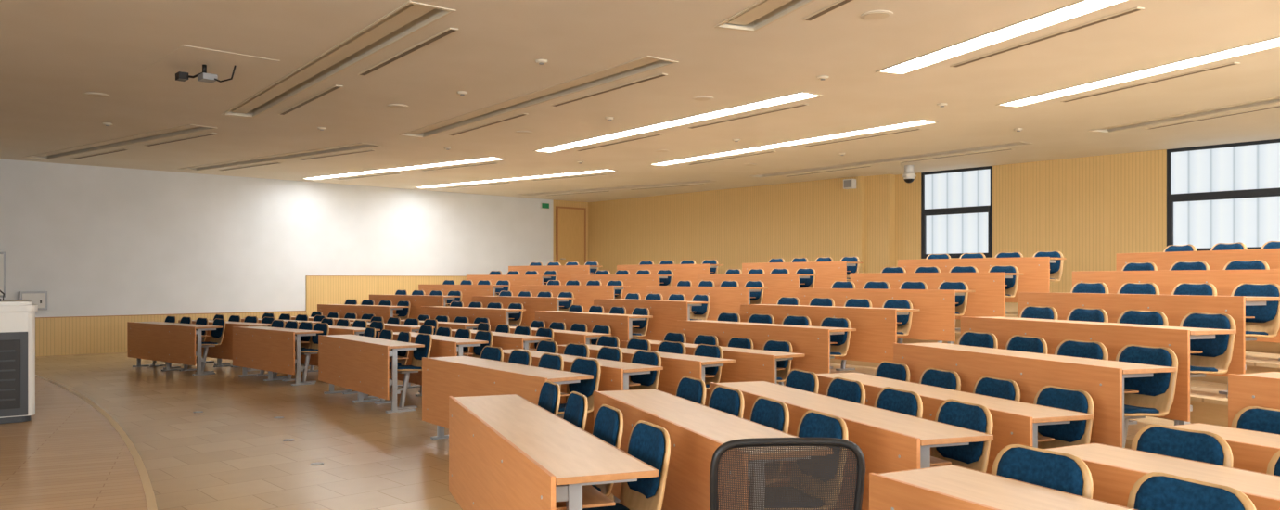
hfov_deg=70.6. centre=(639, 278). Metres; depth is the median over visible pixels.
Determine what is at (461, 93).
smoke detector
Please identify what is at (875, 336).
desk
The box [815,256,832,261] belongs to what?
chair
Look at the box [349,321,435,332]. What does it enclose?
desk
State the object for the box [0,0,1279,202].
ceiling
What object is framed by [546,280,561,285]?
chair
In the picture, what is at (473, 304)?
chair
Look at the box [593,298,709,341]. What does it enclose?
desk
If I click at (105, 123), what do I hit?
smoke detector
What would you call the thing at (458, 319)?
chair
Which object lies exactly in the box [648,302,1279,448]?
floor
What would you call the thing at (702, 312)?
chair
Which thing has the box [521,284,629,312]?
desk
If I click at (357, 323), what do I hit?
chair
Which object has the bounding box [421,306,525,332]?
desk
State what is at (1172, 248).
chair
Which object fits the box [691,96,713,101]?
ceiling speaker
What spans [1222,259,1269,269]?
chair
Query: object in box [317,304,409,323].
desk
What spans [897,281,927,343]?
chair
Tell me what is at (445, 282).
chair
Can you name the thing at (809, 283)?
chair
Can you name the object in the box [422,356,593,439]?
desk
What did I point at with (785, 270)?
chair
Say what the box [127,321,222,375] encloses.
desk
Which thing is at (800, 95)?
ceiling light
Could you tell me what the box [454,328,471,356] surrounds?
chair
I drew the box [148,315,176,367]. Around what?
chair
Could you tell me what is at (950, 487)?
desk
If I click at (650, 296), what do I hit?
chair
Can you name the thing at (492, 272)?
chair
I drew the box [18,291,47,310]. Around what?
wall control box
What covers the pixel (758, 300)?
chair
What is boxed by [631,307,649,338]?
chair
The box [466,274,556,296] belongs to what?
desk
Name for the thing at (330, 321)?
chair
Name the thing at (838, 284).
chair
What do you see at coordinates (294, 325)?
chair
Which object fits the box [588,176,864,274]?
wall
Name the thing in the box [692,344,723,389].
chair
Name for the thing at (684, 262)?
chair
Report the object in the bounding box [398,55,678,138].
trough
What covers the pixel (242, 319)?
desk
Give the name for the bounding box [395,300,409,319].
chair
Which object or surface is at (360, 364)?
desk
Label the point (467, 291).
desk
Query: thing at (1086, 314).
chair
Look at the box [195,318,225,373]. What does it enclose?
chair
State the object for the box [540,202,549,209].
exit sign
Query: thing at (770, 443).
mesh office chair
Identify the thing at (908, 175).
dome security camera
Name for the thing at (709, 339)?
chair
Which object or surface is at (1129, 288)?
chair
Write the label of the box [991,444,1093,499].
chair
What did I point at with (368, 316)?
chair
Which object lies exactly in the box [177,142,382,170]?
trough
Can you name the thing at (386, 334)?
chair
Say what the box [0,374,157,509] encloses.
stage platform
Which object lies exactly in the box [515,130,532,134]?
ceiling speaker
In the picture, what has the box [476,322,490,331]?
chair
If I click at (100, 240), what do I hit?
wall
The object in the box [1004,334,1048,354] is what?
chair
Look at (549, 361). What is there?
chair
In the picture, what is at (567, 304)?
chair
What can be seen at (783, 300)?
chair
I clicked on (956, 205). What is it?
window
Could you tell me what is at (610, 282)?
chair
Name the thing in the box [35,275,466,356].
wall paneling
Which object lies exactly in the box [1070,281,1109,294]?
chair
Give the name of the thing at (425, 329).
chair
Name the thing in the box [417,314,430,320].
chair
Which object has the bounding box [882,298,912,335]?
chair
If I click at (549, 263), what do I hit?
chair
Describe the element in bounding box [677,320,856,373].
desk
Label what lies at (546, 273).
chair
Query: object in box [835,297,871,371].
chair
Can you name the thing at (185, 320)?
chair
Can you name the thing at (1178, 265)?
chair
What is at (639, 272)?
chair
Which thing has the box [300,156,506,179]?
ceiling light
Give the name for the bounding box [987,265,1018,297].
chair
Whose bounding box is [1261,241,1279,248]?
chair
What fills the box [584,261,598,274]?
chair
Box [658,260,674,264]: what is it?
chair
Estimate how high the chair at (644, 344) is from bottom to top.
0.838 m
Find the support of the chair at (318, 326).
on the floor at (233, 454)
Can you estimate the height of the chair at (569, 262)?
0.838 m
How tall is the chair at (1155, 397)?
0.838 m
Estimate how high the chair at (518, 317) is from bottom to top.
0.838 m
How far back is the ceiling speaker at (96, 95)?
10.83 m
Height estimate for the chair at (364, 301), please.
0.838 m
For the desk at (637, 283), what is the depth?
16.93 m
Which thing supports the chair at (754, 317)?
on the floor at (1210, 407)
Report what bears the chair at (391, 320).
on the floor at (233, 454)
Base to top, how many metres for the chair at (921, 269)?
0.838 m
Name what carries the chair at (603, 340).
on the floor at (233, 454)
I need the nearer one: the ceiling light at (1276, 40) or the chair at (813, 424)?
the chair at (813, 424)
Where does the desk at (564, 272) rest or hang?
on the floor at (1210, 407)
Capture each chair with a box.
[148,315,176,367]
[163,316,191,369]
[179,317,208,371]
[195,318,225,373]
[205,314,224,362]
[214,315,241,365]
[230,316,258,367]
[247,316,275,369]
[255,320,285,376]
[261,312,275,318]
[272,320,298,378]
[278,313,291,319]
[282,321,313,381]
[294,314,308,320]
[294,322,329,383]
[300,315,326,365]
[307,318,333,371]
[310,311,322,317]
[326,311,339,318]
[335,319,350,326]
[342,327,375,394]
[344,298,358,305]
[344,312,357,319]
[351,320,367,335]
[360,299,374,305]
[360,313,375,322]
[363,329,393,398]
[369,320,384,337]
[370,316,383,322]
[374,331,410,404]
[377,299,392,306]
[386,317,400,324]
[389,332,432,409]
[394,289,407,294]
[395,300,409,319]
[401,324,433,388]
[403,318,419,332]
[410,290,424,294]
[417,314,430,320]
[418,326,451,392]
[422,319,437,334]
[428,290,443,295]
[435,315,448,321]
[441,280,455,284]
[445,290,461,307]
[448,300,463,307]
[453,316,468,322]
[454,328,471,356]
[460,280,473,284]
[468,301,482,307]
[471,330,492,358]
[472,317,489,330]
[476,280,491,284]
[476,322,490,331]
[479,345,503,361]
[486,302,502,308]
[488,270,501,274]
[494,280,510,295]
[494,323,510,332]
[499,290,512,296]
[506,270,519,274]
[507,302,523,326]
[507,348,531,366]
[513,325,531,347]
[517,291,532,296]
[524,270,537,274]
[528,262,542,266]
[529,320,545,328]
[533,327,553,350]
[536,291,552,297]
[536,339,557,353]
[537,353,563,387]
[537,381,560,415]
[542,270,557,284]
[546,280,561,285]
[547,261,561,265]
[549,321,565,330]
[557,291,574,311]
[557,357,601,418]
[563,343,589,357]
[563,391,588,430]
[564,261,579,265]
[564,280,580,285]
[568,304,583,311]
[569,322,587,332]
[582,420,670,509]
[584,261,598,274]
[585,280,601,285]
[588,305,603,313]
[589,324,611,345]
[591,404,623,497]
[594,269,610,274]
[596,334,619,347]
[596,345,622,361]
[606,280,623,298]
[608,306,626,314]
[614,269,629,274]
[624,293,640,299]
[626,337,651,350]
[628,349,661,389]
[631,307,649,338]
[635,269,651,274]
[638,260,653,265]
[644,293,663,300]
[656,269,673,286]
[656,340,685,354]
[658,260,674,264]
[663,332,686,343]
[667,294,685,300]
[675,375,706,405]
[676,280,691,286]
[679,259,695,264]
[690,294,710,320]
[692,333,718,345]
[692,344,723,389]
[697,280,714,286]
[701,259,717,274]
[707,384,744,418]
[709,437,865,509]
[716,312,740,321]
[719,281,739,286]
[725,268,741,273]
[726,336,753,348]
[743,281,764,304]
[746,313,774,323]
[747,268,764,273]
[747,396,789,486]
[747,409,848,509]
[762,339,793,382]
[768,257,784,262]
[769,268,789,273]
[776,296,800,305]
[778,315,811,385]
[783,369,819,393]
[791,257,807,262]
[795,268,815,288]
[808,297,834,306]
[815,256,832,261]
[819,317,851,358]
[825,377,865,404]
[831,281,855,288]
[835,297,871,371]
[840,256,859,281]
[862,281,890,289]
[873,386,922,418]
[874,360,910,382]
[880,266,906,272]
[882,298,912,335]
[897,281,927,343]
[913,266,940,272]
[919,368,960,390]
[925,253,950,259]
[930,398,993,473]
[937,281,968,343]
[948,266,978,330]
[957,331,998,348]
[959,252,985,258]
[972,375,1020,401]
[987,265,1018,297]
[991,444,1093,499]
[994,252,1023,312]
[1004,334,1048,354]
[1019,305,1058,319]
[1033,250,1063,281]
[1033,385,1094,448]
[1054,339,1108,360]
[1066,307,1108,322]
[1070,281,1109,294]
[1115,344,1177,447]
[1116,281,1159,294]
[1116,309,1168,424]
[1121,261,1157,270]
[1126,472,1256,509]
[1130,424,1233,467]
[1163,244,1196,252]
[1168,260,1210,270]
[1171,282,1216,295]
[1173,311,1236,425]
[1210,242,1247,250]
[1218,282,1279,395]
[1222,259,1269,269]
[1230,406,1279,434]
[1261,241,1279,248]
[1266,449,1279,476]
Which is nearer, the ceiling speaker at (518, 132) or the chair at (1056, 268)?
the chair at (1056, 268)
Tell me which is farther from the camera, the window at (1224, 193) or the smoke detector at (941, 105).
the window at (1224, 193)
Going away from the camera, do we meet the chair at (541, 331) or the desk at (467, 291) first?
the chair at (541, 331)
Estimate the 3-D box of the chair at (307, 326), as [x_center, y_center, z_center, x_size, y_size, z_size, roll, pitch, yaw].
[-5.000,1.056,13.073,0.424,0.838,0.464,0,0,41]
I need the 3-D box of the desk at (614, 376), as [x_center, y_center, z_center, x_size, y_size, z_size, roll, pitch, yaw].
[-0.698,1.103,8.350,0.432,0.745,2.401,0,0,-37]
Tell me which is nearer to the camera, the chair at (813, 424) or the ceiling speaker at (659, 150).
the chair at (813, 424)
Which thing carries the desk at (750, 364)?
on the floor at (233, 454)
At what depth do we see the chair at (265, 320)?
14.92 m
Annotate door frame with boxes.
[553,200,588,262]
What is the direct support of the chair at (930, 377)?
on the floor at (233, 454)
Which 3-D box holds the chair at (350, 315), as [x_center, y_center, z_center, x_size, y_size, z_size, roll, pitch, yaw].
[-5.468,1.056,16.566,0.424,0.838,0.464,0,0,40]
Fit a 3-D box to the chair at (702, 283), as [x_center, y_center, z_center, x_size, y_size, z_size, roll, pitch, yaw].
[0.930,0.456,14.706,0.464,0.838,0.424,0,0,-35]
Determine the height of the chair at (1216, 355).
0.838 m
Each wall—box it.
[0,158,553,317]
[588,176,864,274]
[895,149,1166,303]
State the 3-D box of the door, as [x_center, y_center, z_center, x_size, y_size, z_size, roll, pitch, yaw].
[-1.951,-0.775,25.782,1.060,2.500,0.112,0,0,-43]
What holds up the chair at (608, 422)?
on the floor at (233, 454)
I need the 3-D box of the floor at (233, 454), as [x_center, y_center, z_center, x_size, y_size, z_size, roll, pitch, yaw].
[-0.120,1.575,9.299,22.870,0.200,27.200,0,0,-43]
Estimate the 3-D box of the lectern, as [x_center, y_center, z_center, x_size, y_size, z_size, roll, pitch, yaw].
[-6.364,0.715,8.481,1.160,1.275,0.788,0,0,-37]
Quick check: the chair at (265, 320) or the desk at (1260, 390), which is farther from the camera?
the chair at (265, 320)
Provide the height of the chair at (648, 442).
0.838 m
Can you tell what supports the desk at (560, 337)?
on the floor at (233, 454)
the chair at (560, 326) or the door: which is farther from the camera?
the door
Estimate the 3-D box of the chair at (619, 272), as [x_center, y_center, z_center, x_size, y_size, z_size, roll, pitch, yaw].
[-0.481,0.256,17.725,0.464,0.838,0.424,0,0,-45]
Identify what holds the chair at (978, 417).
on the floor at (233, 454)
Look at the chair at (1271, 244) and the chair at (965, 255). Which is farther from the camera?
the chair at (965, 255)
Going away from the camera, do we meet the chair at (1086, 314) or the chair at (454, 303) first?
the chair at (1086, 314)
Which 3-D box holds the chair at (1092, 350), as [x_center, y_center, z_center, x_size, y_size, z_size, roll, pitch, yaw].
[2.789,0.836,6.002,0.464,0.838,0.424,0,0,-22]
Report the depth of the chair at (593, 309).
13.79 m
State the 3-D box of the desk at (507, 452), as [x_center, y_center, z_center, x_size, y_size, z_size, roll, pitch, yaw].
[-0.557,1.103,4.536,0.432,0.745,2.439,0,0,-21]
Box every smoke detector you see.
[102,122,113,126]
[457,90,467,95]
[535,59,548,64]
[605,116,614,120]
[817,75,829,80]
[936,102,947,107]
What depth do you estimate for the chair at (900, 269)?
12.78 m
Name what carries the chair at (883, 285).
on the floor at (1210, 407)
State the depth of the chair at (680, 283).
15.25 m
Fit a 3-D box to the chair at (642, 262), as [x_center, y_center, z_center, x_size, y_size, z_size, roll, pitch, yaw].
[0.006,0.056,18.656,0.424,0.838,0.464,0,0,41]
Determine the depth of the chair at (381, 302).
17.29 m
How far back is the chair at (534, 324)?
13.67 m
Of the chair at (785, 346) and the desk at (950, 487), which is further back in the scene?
the chair at (785, 346)
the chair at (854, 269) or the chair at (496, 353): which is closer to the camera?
the chair at (496, 353)
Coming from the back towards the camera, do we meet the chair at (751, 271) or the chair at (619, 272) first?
the chair at (619, 272)
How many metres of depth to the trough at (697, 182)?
22.16 m
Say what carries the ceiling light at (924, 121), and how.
attached to the ceiling
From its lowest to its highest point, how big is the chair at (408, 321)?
0.838 m
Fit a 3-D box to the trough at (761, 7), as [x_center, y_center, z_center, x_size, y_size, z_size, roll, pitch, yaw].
[2.099,-2.238,5.222,0.670,0.094,6.102,0,0,-22]
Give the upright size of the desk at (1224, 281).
0.745 m
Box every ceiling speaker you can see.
[84,92,109,97]
[387,103,408,108]
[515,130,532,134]
[653,149,669,152]
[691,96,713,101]
[860,10,893,20]
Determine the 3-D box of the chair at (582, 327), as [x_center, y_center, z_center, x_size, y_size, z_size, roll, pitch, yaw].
[-1.014,1.056,12.669,0.464,0.838,0.424,0,0,-38]
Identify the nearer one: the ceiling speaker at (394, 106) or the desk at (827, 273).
the ceiling speaker at (394, 106)
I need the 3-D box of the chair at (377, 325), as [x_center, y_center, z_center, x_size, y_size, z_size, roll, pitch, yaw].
[-4.036,1.056,13.300,0.424,0.838,0.464,0,0,43]
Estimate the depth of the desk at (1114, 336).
6.31 m
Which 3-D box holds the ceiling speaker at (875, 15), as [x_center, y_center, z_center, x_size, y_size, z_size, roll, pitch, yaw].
[1.984,-2.199,7.567,0.260,0.012,0.260,0,0,-43]
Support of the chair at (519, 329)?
on the floor at (233, 454)
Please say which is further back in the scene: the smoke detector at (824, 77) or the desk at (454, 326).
the desk at (454, 326)
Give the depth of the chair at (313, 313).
17.43 m
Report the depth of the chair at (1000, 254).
12.48 m
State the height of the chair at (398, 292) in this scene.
0.838 m
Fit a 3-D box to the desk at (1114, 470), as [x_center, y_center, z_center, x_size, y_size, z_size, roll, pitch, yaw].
[2.379,1.103,2.881,0.432,0.745,2.397,0,0,-26]
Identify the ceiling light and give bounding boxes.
[221,0,458,117]
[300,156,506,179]
[413,169,617,188]
[533,91,822,153]
[648,119,938,166]
[875,0,1144,75]
[995,37,1279,107]
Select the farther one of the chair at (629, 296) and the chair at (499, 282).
the chair at (499, 282)
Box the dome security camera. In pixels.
[902,165,915,183]
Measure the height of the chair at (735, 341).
0.838 m
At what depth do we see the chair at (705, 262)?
17.57 m
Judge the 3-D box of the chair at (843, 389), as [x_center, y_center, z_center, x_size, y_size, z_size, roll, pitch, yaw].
[1.126,1.056,5.653,0.464,0.838,0.424,0,0,-20]
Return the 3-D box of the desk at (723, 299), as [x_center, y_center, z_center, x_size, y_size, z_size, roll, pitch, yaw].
[1.012,0.502,14.323,0.432,0.745,2.430,0,0,-37]
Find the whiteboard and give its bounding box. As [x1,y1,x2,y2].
[0,252,6,297]
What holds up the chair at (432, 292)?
on the floor at (1210, 407)
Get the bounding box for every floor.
[35,351,749,509]
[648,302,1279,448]
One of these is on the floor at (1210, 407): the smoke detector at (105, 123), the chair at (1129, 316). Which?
the chair at (1129, 316)
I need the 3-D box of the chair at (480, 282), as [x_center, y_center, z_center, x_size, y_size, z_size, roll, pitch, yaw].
[-3.301,0.456,18.353,0.424,0.838,0.464,0,0,38]
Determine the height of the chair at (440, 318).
0.838 m
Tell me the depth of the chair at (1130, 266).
9.10 m
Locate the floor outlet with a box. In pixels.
[310,462,323,465]
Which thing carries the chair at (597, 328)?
on the floor at (233, 454)
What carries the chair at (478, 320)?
on the floor at (233, 454)
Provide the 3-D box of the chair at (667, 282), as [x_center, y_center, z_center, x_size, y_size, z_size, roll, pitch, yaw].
[0.340,0.256,16.961,0.424,0.838,0.464,0,0,45]
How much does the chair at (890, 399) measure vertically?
0.838 m
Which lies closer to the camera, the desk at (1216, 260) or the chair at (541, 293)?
the desk at (1216, 260)
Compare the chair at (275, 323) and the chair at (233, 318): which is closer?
the chair at (275, 323)
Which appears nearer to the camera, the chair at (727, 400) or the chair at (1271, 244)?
the chair at (727, 400)
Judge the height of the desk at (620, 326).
0.745 m
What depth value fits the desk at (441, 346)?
10.80 m
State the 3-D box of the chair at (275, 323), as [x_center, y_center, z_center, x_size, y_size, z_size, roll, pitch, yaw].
[-5.650,1.056,13.681,0.424,0.838,0.464,0,0,41]
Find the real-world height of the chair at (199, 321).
0.838 m
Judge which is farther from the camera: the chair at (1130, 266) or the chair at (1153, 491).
the chair at (1130, 266)
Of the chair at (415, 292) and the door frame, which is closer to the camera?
the chair at (415, 292)
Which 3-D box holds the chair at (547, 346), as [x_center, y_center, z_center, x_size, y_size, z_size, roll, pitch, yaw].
[-1.105,1.056,9.170,0.464,0.838,0.424,0,0,-35]
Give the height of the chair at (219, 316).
0.838 m
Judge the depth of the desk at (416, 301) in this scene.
17.39 m
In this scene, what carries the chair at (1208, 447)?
on the floor at (233, 454)
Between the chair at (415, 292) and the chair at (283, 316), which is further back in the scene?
the chair at (415, 292)
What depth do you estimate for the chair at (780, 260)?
16.36 m
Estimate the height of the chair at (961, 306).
0.838 m
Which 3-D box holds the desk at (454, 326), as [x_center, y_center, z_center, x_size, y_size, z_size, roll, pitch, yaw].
[-3.438,1.103,15.107,2.314,0.745,0.432,0,0,43]
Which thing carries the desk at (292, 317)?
on the floor at (233, 454)
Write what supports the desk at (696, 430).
on the floor at (233, 454)
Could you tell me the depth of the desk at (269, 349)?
12.84 m
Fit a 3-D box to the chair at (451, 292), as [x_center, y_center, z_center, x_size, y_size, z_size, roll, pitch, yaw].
[-3.705,0.656,17.384,0.424,0.838,0.464,0,0,36]
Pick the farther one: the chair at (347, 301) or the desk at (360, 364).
the chair at (347, 301)
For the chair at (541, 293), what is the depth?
16.37 m
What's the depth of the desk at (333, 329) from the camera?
13.27 m
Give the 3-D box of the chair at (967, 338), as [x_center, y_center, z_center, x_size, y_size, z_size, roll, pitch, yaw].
[2.453,0.836,6.965,0.464,0.838,0.424,0,0,-22]
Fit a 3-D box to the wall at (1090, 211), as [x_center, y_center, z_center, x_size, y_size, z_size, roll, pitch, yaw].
[11.098,-0.365,13.394,0.250,3.680,17.550,0,0,-43]
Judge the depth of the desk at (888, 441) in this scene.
4.52 m
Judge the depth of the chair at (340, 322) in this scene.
14.11 m
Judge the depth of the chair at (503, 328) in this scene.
12.53 m
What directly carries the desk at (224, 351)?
on the floor at (233, 454)
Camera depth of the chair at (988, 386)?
5.77 m
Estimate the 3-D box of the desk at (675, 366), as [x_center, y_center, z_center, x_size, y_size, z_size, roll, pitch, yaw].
[-0.060,1.103,9.052,0.432,0.745,2.522,0,0,-37]
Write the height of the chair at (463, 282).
0.838 m
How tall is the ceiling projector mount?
0.199 m
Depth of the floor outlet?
7.15 m
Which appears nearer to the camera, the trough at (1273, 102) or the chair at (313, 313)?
the trough at (1273, 102)
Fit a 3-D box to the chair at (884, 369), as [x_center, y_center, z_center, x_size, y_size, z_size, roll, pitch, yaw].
[1.737,1.056,6.783,0.464,0.838,0.424,0,0,-20]
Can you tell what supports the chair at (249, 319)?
on the floor at (233, 454)
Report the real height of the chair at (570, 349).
0.838 m
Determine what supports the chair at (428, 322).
on the floor at (233, 454)
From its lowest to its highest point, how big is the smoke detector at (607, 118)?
0.035 m
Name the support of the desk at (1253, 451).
on the floor at (233, 454)
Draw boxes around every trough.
[22,124,217,159]
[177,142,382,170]
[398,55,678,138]
[518,179,715,195]
[714,0,854,32]
[751,140,1032,178]
[1087,96,1279,132]
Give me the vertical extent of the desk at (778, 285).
0.745 m
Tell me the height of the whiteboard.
0.840 m
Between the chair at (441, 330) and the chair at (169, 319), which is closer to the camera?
the chair at (441, 330)
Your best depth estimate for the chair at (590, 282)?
16.96 m
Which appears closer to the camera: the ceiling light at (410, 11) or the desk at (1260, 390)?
the desk at (1260, 390)
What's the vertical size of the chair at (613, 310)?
0.838 m
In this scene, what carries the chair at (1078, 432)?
on the floor at (233, 454)
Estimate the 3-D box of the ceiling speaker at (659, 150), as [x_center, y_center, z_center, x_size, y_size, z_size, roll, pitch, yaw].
[0.377,-2.199,15.624,0.260,0.012,0.260,0,0,-43]
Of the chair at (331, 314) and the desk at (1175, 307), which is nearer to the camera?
the desk at (1175, 307)
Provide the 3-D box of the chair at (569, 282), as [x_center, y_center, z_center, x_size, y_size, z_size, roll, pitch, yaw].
[-1.407,0.456,17.200,0.424,0.838,0.464,0,0,41]
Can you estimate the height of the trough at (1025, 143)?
0.094 m
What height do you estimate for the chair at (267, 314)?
0.838 m
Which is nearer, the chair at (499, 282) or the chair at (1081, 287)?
the chair at (1081, 287)
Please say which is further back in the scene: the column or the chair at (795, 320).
the column
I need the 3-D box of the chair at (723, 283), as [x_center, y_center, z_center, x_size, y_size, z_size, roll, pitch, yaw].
[1.273,0.456,14.254,0.464,0.838,0.424,0,0,-39]
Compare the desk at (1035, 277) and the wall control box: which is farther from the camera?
the wall control box
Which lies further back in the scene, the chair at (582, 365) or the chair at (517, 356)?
the chair at (517, 356)
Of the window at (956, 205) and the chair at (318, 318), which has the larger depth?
the window at (956, 205)
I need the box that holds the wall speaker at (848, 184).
[843,179,856,189]
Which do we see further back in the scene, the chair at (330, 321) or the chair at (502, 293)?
the chair at (502, 293)
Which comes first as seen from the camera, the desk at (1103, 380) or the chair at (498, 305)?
the desk at (1103, 380)
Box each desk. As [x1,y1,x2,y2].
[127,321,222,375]
[178,320,271,371]
[232,326,322,385]
[241,318,320,366]
[291,316,370,325]
[294,324,380,371]
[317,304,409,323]
[318,334,424,413]
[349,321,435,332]
[369,294,460,318]
[377,332,488,396]
[385,320,478,329]
[418,284,508,307]
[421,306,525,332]
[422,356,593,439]
[448,394,658,509]
[451,329,551,357]
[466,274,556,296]
[472,295,575,326]
[495,326,611,348]
[502,348,663,434]
[508,265,602,285]
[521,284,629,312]
[535,310,652,347]
[557,344,735,395]
[571,274,673,299]
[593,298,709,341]
[593,388,831,509]
[616,263,723,286]
[620,340,804,405]
[646,285,767,320]
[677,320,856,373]
[697,273,817,304]
[709,381,993,509]
[740,304,920,369]
[742,261,863,288]
[797,287,975,344]
[816,371,1092,473]
[850,272,1023,319]
[869,464,1136,509]
[893,342,1176,447]
[897,256,1066,302]
[960,316,1236,424]
[1017,292,1279,397]
[1043,443,1279,509]
[1072,269,1279,343]
[1115,248,1279,270]
[1170,422,1279,473]
[1228,371,1279,427]
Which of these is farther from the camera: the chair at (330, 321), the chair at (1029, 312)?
the chair at (330, 321)
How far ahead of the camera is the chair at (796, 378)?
6.23 m
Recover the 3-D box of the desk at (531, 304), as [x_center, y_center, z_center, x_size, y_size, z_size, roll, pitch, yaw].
[-2.135,0.703,16.268,2.384,0.745,0.432,0,0,43]
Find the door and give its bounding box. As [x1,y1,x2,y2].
[555,205,586,265]
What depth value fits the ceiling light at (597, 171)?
20.11 m
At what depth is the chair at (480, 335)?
11.00 m
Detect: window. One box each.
[921,166,992,258]
[1166,139,1279,251]
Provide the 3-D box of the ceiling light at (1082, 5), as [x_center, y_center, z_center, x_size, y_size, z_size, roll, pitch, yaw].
[3.946,-2.216,6.927,0.640,0.049,6.102,0,0,-22]
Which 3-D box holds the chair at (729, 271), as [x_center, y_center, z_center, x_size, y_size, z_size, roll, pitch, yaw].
[1.476,0.256,15.670,0.464,0.838,0.424,0,0,-36]
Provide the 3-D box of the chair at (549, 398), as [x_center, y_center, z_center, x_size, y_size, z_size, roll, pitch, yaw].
[-0.723,1.056,5.452,0.464,0.838,0.424,0,0,-21]
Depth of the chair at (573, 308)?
14.24 m
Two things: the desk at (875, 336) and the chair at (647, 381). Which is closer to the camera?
the chair at (647, 381)
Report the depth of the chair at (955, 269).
11.88 m
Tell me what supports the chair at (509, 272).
on the floor at (1210, 407)
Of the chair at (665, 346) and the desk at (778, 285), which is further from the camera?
the desk at (778, 285)
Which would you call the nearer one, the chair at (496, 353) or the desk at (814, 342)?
the chair at (496, 353)
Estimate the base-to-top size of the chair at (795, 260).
0.838 m
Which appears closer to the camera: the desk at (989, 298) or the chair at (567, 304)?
the desk at (989, 298)
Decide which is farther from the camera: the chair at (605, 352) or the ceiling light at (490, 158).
the ceiling light at (490, 158)
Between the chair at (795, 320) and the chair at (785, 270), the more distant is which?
the chair at (785, 270)
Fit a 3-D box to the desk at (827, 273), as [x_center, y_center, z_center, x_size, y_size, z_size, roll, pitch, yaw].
[2.724,0.102,15.454,0.432,0.745,2.379,0,0,-37]
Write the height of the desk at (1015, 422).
0.745 m
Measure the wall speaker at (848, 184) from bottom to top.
0.200 m
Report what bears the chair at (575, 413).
on the floor at (233, 454)
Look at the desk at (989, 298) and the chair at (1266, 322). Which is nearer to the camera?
the chair at (1266, 322)
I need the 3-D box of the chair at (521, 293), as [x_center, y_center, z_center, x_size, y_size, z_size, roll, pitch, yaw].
[-2.263,0.656,16.616,0.424,0.838,0.464,0,0,45]
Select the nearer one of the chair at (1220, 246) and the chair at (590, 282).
the chair at (1220, 246)
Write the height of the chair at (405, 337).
0.838 m
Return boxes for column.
[864,174,895,273]
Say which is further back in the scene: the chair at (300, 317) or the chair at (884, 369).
the chair at (300, 317)
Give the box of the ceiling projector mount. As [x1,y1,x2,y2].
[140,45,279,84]
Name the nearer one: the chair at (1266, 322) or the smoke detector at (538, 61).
the chair at (1266, 322)
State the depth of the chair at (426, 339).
10.24 m
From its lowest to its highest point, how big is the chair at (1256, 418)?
0.838 m
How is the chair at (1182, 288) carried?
on the floor at (1210, 407)
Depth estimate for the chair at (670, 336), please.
10.64 m
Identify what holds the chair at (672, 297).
on the floor at (1210, 407)
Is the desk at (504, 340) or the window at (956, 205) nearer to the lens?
the desk at (504, 340)
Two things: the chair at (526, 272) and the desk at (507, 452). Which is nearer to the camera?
the desk at (507, 452)
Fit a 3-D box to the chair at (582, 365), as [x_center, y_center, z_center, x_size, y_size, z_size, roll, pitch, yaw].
[-0.584,1.056,7.083,0.464,0.838,0.424,0,0,-37]
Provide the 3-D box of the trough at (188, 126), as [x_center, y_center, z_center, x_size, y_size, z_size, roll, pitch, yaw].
[-8.638,-2.238,14.971,5.958,0.094,0.670,0,0,36]
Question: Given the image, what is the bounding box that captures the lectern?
[0,290,38,423]
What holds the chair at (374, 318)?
on the floor at (233, 454)
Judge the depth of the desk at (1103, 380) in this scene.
5.69 m
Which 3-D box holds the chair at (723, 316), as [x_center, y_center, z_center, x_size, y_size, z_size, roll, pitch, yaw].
[0.928,0.836,10.922,0.464,0.838,0.424,0,0,-36]
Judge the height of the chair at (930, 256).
0.838 m
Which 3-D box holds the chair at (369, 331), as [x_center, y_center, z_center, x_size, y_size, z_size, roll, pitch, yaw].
[-3.652,1.056,11.611,0.464,0.838,0.424,0,0,-35]
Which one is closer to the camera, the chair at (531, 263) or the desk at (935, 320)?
the desk at (935, 320)
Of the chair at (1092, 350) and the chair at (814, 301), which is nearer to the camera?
the chair at (1092, 350)
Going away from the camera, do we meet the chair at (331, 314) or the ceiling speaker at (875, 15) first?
the ceiling speaker at (875, 15)
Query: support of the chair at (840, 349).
on the floor at (1210, 407)
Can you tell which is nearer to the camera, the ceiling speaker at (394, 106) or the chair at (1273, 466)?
the chair at (1273, 466)
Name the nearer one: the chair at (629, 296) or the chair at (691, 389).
the chair at (691, 389)
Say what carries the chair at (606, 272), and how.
on the floor at (1210, 407)
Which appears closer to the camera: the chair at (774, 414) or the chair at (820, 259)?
the chair at (774, 414)
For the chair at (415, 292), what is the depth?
18.23 m
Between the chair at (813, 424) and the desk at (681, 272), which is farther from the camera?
the desk at (681, 272)
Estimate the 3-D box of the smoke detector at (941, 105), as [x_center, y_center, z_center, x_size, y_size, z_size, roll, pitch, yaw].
[3.829,-2.188,11.460,0.130,0.035,0.128,0,0,-43]
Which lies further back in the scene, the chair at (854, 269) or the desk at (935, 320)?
the chair at (854, 269)

